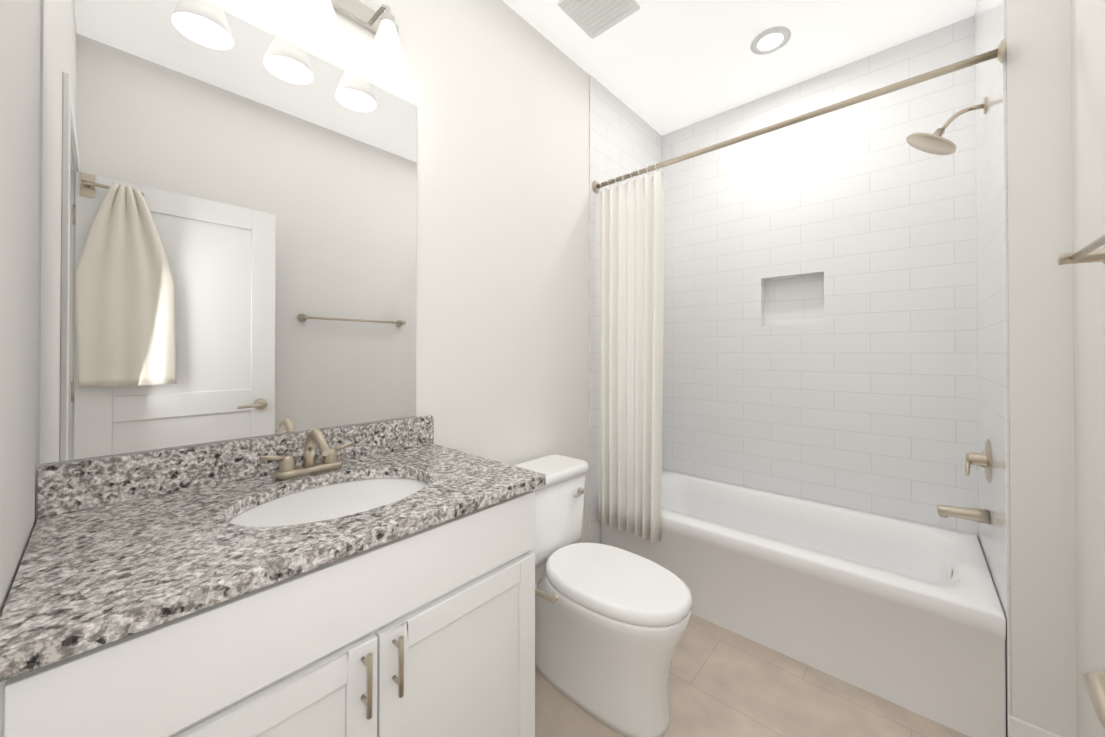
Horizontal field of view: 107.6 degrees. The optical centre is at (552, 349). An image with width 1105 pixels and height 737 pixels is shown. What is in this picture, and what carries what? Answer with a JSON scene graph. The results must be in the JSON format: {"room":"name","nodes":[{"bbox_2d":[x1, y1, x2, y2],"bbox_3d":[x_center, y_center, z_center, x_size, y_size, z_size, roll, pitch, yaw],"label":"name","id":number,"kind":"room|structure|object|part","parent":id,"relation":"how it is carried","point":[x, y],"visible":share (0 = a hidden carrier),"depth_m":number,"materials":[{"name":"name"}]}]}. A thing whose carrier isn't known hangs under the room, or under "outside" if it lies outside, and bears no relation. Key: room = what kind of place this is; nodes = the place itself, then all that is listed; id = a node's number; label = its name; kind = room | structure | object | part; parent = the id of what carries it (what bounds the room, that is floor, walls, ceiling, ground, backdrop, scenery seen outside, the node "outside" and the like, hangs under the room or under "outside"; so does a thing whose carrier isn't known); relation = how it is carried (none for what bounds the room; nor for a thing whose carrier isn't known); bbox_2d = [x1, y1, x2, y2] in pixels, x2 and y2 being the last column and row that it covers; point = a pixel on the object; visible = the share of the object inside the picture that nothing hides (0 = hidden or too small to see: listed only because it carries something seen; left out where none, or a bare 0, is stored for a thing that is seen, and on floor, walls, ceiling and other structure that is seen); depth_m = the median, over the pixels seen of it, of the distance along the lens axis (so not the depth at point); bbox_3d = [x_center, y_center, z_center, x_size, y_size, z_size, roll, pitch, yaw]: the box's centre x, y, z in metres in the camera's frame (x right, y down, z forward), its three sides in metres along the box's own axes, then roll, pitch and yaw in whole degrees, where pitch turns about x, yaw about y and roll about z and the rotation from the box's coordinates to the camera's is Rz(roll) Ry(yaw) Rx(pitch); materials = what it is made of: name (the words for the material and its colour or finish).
{"room":"bathroom","nodes":[
{"label":"bathroom","id":0,"kind":"room"},
{"bbox_2d":[0,0,40,615],"bbox_3d":[-0.461,-0.140,0.218,1.850,2.740,0.120,0,-1,42],"label":"wall","id":1,"kind":"structure","parent":0,"point":[19,106],"depth_m":0.62,"materials":[{"name":"white paint"}]},
{"bbox_2d":[36,0,588,587],"bbox_3d":[-0.182,-0.129,1.841,0.100,2.740,2.910,0,-1,42],"label":"wall","id":2,"kind":"structure","parent":0,"point":[496,92],"depth_m":1.69,"materials":[{"name":"white paint"}]},
{"bbox_2d":[39,0,416,463],"bbox_3d":[-0.756,-0.316,1.121,0.005,1.096,0.821,0,-1,42],"label":"mirror","id":3,"kind":"object","parent":2,"relation":"attached to","point":[228,235],"visible":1,"depth_m":1.01,"materials":[{"name":"clear glass"}]},
{"bbox_2d":[224,0,410,83],"bbox_3d":[-0.655,-0.974,1.103,0.185,0.240,0.570,0,-1,42],"label":"sconce","id":4,"kind":"object","parent":2,"relation":"attached to","point":[314,23],"visible":1,"depth_m":1.19,"materials":[{"name":"white glass"}]},
{"bbox_2d":[589,75,661,543],"bbox_3d":[0.482,-0.124,2.502,0.007,2.740,0.840,0,-1,42],"label":"wall tile","id":5,"kind":"structure","parent":2,"relation":"attached to","point":[624,138],"depth_m":2.25,"materials":[{"name":"white tile"}]},
{"bbox_2d":[662,15,977,535],"bbox_3d":[1.407,-0.125,2.304,1.850,2.740,0.100,0,-1,42],"label":"wall tile","id":6,"kind":"structure","parent":2,"relation":"attached to","point":[819,330],"depth_m":2.15,"materials":[{"name":"white tile"}]},
{"bbox_2d":[502,0,976,134],"bbox_3d":[0.244,-1.558,0.490,2.650,0.100,4.370,0,-1,42],"label":"ceiling","id":7,"kind":"structure","parent":0,"point":[662,67],"depth_m":1.98,"materials":[{"name":"white paint"}]},
{"bbox_2d":[557,0,640,38],"bbox_3d":[0.202,-1.491,1.755,0.260,0.016,0.260,0,-1,42],"label":"ceiling vent","id":8,"kind":"object","parent":7,"relation":"in","point":[592,19],"visible":1,"depth_m":1.78,"materials":[{"name":"white paint"}]},
{"bbox_2d":[750,26,790,54],"bbox_3d":[1.055,-1.492,1.958,0.174,0.010,0.174,0,-1,42],"label":"recessed light","id":9,"kind":"object","parent":7,"relation":"in","point":[784,32],"depth_m":1.95,"materials":[{"name":"white paint"}]},
{"bbox_3d":[1.055,-1.495,1.958,0.110,0.003,0.110,0,-1,42],"label":"recessed ceiling light lens","id":10,"kind":"part","parent":9,"relation":"part of","materials":[{"name":"white plastic"}]},
{"bbox_2d":[535,614,968,736],"bbox_3d":[0.244,1.282,0.470,2.650,0.100,4.370,0,-1,42],"label":"floor","id":11,"kind":"structure","parent":0,"point":[723,682],"depth_m":1.41,"materials":[{"name":"tile"}]},
{"bbox_2d":[0,415,559,736],"bbox_3d":[-0.505,0.722,0.956,0.590,1.026,0.924,0,-1,42],"label":"bathroom vanity","id":12,"kind":"object","parent":11,"relation":"on","point":[375,579],"visible":1,"depth_m":0.75,"materials":[{"name":"white paint"}]},
{"bbox_2d":[259,428,354,480],"bbox_3d":[-0.623,0.273,1.065,0.156,0.126,0.230,0,-1,42],"label":"faucet","id":13,"kind":"object","parent":12,"relation":"on","point":[330,467],"depth_m":1.08,"materials":[{"name":"gold metal"}]},
{"bbox_3d":[-0.317,0.604,0.755,0.034,0.110,0.070,0,-1,42],"label":"handle","id":14,"kind":"part","parent":12,"relation":"part of","materials":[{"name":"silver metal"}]},
{"bbox_3d":[-0.063,0.611,1.146,0.185,0.175,0.052,0,-1,42],"label":"paper arm","id":15,"kind":"part","parent":12,"relation":"part of"},
{"bbox_2d":[514,455,691,736],"bbox_3d":[0.140,0.868,1.512,0.760,0.743,0.456,0,-1,42],"label":"toilet","id":16,"kind":"object","parent":11,"relation":"on","point":[611,623],"visible":0.9,"depth_m":1.36,"materials":[{"name":"ceramic"}]},
{"bbox_3d":[0.109,0.607,1.710,0.028,0.026,0.073,0,-1,42],"label":"handle","id":17,"kind":"part","parent":16,"relation":"part of","materials":[{"name":"silver metal"}]},
{"bbox_3d":[0.221,0.816,1.440,0.542,0.043,0.358,0,-1,42],"label":"seat","id":18,"kind":"part","parent":16,"relation":"part of","materials":[{"name":"ceramic"}]},
{"bbox_2d":[601,469,1005,736],"bbox_3d":[1.075,1.033,2.016,1.508,0.420,0.756,0,-1,42],"label":"bathtub","id":19,"kind":"object","parent":11,"relation":"on","point":[907,614],"visible":0.81,"depth_m":1.61,"materials":[{"name":"ceramic"}]},
{"bbox_2d":[1006,0,1076,736],"bbox_3d":[1.760,-0.131,1.478,0.222,2.740,0.860,0,-1,42],"label":"wall jog","id":20,"kind":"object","parent":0,"point":[1041,427],"visible":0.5,"depth_m":1.19,"materials":[{"name":"white paint"}]},
{"bbox_2d":[1008,715,1063,736],"bbox_3d":[0.225,1.171,0.971,1.654,0.130,1.930,0,-1,42],"label":"baseboard","id":21,"kind":"structure","parent":20,"relation":"attached to","point":[1017,727],"depth_m":1.20,"materials":[{"name":"white paint"}]},
{"bbox_2d":[1070,0,1104,736],"bbox_3d":[0.835,-0.139,0.353,0.100,2.740,2.050,0,-1,42],"label":"wall","id":22,"kind":"structure","parent":0,"point":[1087,26],"depth_m":1.05,"materials":[{"name":"white paint"}]},
{"bbox_2d":[974,0,1011,736],"bbox_3d":[1.642,-0.131,1.519,0.008,2.740,0.756,0,-1,42],"label":"wall tile","id":23,"kind":"structure","parent":22,"relation":"attached to","point":[992,327],"depth_m":1.41,"materials":[{"name":"white tile"}]},
{"bbox_2d":[592,38,1005,192],"bbox_3d":[0.802,-0.899,1.726,1.512,0.067,0.068,0,-1,42],"label":"shower rail","id":24,"kind":"object","parent":23,"relation":"attached to","point":[998,53],"visible":1,"depth_m":1.50,"materials":[{"name":"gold metal"}]},
{"bbox_2d":[598,162,663,543],"bbox_3d":[0.397,0.012,2.078,0.385,1.863,0.056,0,-1,42],"label":"shower curtain","id":25,"kind":"object","parent":24,"relation":"hanging from","point":[631,224],"visible":0.96,"depth_m":2.07,"materials":[{"name":"fabric"}]},
{"bbox_2d":[906,97,986,154],"bbox_3d":[1.553,-0.862,1.602,0.228,0.175,0.176,0,-1,42],"label":"shower head","id":26,"kind":"object","parent":23,"relation":"attached to","point":[936,143],"visible":1,"depth_m":1.59},
{"bbox_2d":[937,439,991,523],"bbox_3d":[1.585,0.500,1.563,0.144,0.324,0.164,0,-1,42],"label":"tub faucet","id":27,"kind":"object","parent":23,"relation":"attached to","point":[984,459],"visible":1,"depth_m":1.53,"materials":[{"name":"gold metal"}]},
{"bbox_2d":[1057,234,1104,265],"bbox_3d":[1.018,-0.216,0.694,0.080,0.052,0.712,0,-1,42],"label":"towel rail","id":28,"kind":"object","parent":22,"relation":"attached to","point":[1090,253],"visible":1,"depth_m":0.92,"materials":[{"name":"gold metal"}]},
{"bbox_3d":[-0.230,0.194,0.003,0.818,2.070,0.130,0,-1,42],"label":"door frame","id":29,"kind":"structure","parent":0,"visible":0},
{"bbox_3d":[0.345,0.206,0.093,0.035,2.027,0.760,0,-1,42],"label":"door","id":30,"kind":"structure","parent":29,"relation":"attached to","visible":0},
{"bbox_2d":[1081,670,1104,729],"bbox_3d":[0.525,0.301,0.292,0.168,0.066,0.149,0,-1,42],"label":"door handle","id":31,"kind":"structure","parent":30,"relation":"attached to","point":[1094,683],"depth_m":0.35,"materials":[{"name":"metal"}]}
]}

